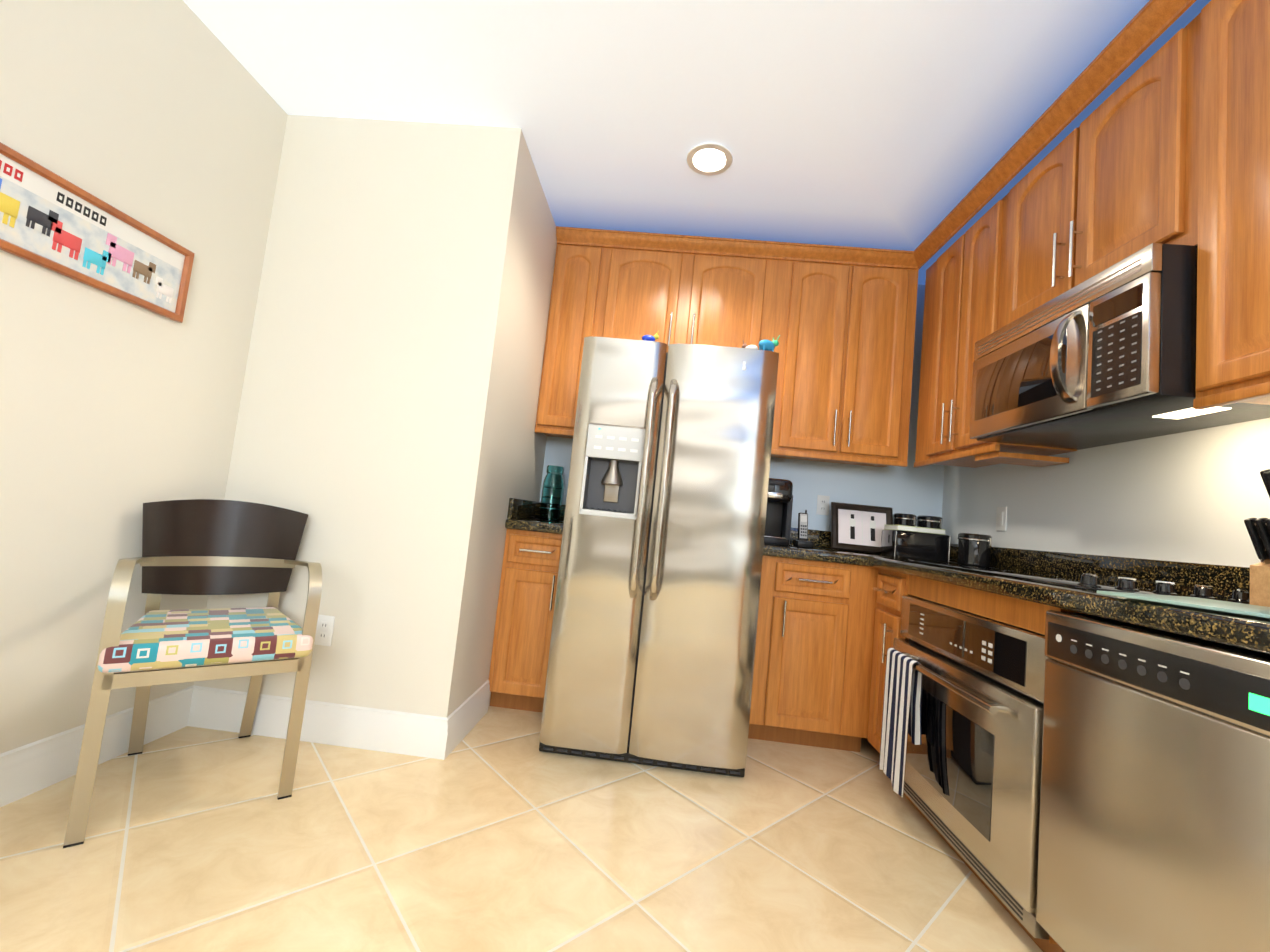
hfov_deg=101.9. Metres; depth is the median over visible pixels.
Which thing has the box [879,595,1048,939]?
oven
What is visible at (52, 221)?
picture
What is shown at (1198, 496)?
wall
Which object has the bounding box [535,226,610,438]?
upper cabinet
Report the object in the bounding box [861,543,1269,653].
countertop
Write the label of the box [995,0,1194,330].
upper cabinet
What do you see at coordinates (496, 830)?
floor
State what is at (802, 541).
cordless phone
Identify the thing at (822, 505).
electrical outlet
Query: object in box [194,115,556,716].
wall
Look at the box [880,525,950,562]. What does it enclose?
toaster oven
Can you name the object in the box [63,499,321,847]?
chair
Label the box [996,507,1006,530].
light switch
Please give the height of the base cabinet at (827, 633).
0.856 m
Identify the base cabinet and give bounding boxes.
[489,529,561,712]
[748,556,872,751]
[861,567,1064,800]
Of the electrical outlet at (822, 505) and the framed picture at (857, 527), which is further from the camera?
the electrical outlet at (822, 505)
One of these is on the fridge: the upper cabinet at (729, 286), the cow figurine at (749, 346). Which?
the cow figurine at (749, 346)
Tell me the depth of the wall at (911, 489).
3.02 m
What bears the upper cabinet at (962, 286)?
attached to the wall at (1198, 496)
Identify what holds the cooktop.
in the countertop at (1248, 632)
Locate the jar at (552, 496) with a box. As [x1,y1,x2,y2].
[539,465,563,520]
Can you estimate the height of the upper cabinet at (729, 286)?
0.674 m
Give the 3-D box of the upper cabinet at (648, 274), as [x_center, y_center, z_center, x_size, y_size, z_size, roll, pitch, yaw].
[0.054,-0.987,3.005,0.456,0.674,0.326,6,-5,3]
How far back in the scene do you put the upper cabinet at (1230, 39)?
1.24 m
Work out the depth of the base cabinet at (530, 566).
2.43 m
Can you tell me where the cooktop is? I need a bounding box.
[908,560,1249,603]
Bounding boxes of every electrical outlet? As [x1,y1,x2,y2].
[314,615,334,645]
[816,495,829,515]
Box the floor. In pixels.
[0,706,1042,951]
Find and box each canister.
[893,513,916,525]
[917,515,942,528]
[957,533,991,567]
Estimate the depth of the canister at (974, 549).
2.41 m
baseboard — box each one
[0,685,195,806]
[188,686,455,759]
[452,680,489,750]
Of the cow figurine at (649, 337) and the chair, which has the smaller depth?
the chair
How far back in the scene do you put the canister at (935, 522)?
2.79 m
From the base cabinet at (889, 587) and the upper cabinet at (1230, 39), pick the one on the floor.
the base cabinet at (889, 587)
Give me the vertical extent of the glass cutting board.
0.011 m
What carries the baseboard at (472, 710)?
attached to the wall at (389, 441)
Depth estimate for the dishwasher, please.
0.98 m
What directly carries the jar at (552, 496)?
on the countertop at (522, 514)
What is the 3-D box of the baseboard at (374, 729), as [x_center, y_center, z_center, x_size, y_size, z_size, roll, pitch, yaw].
[-1.206,0.942,1.971,1.005,0.146,0.016,6,-5,3]
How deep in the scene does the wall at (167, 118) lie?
1.60 m
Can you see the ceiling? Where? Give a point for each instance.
(893, 124)
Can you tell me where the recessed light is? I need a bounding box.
[686,143,732,175]
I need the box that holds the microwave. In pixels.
[969,243,1269,449]
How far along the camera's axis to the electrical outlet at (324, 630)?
2.00 m
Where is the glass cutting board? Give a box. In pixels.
[1097,590,1269,617]
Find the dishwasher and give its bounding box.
[1036,610,1269,951]
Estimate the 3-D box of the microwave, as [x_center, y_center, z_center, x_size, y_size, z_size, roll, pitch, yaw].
[1.510,-0.356,1.683,0.487,0.402,0.759,6,-5,3]
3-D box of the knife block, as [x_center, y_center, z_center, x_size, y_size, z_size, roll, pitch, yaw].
[1.529,0.148,1.158,0.200,0.331,0.120,6,-5,3]
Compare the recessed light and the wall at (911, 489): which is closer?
the recessed light
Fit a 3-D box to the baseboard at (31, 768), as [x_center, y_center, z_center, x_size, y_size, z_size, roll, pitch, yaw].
[-1.838,0.700,-0.241,0.016,0.146,4.521,6,-5,3]
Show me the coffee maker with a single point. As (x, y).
(779, 513)
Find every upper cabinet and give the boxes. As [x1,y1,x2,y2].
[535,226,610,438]
[599,230,694,351]
[683,236,774,349]
[767,241,926,466]
[914,188,1076,467]
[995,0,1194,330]
[1187,0,1269,407]
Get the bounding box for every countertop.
[505,498,565,533]
[763,528,864,565]
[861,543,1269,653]
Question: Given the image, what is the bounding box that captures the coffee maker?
[764,478,792,545]
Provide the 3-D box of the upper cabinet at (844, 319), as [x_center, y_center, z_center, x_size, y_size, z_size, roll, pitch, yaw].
[1.101,-0.660,2.925,0.800,1.124,0.326,6,-5,3]
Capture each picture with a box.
[0,142,194,322]
[831,502,892,553]
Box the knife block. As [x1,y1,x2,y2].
[1244,469,1269,606]
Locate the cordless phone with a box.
[793,510,812,547]
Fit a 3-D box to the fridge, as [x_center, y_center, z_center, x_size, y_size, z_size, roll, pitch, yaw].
[0.123,0.321,2.433,0.823,1.717,0.882,6,-5,3]
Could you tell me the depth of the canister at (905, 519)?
2.81 m
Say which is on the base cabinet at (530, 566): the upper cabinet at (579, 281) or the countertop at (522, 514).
the countertop at (522, 514)
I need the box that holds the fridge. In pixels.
[539,336,778,776]
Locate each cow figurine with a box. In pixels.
[642,331,658,340]
[742,341,757,349]
[759,335,779,351]
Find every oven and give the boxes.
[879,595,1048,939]
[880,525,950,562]
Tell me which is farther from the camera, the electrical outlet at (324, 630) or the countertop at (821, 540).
the countertop at (821, 540)
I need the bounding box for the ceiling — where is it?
[183,0,1210,284]
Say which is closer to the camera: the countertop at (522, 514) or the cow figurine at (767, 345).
the cow figurine at (767, 345)
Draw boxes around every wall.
[0,0,287,753]
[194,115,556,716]
[539,284,943,548]
[942,418,1269,568]

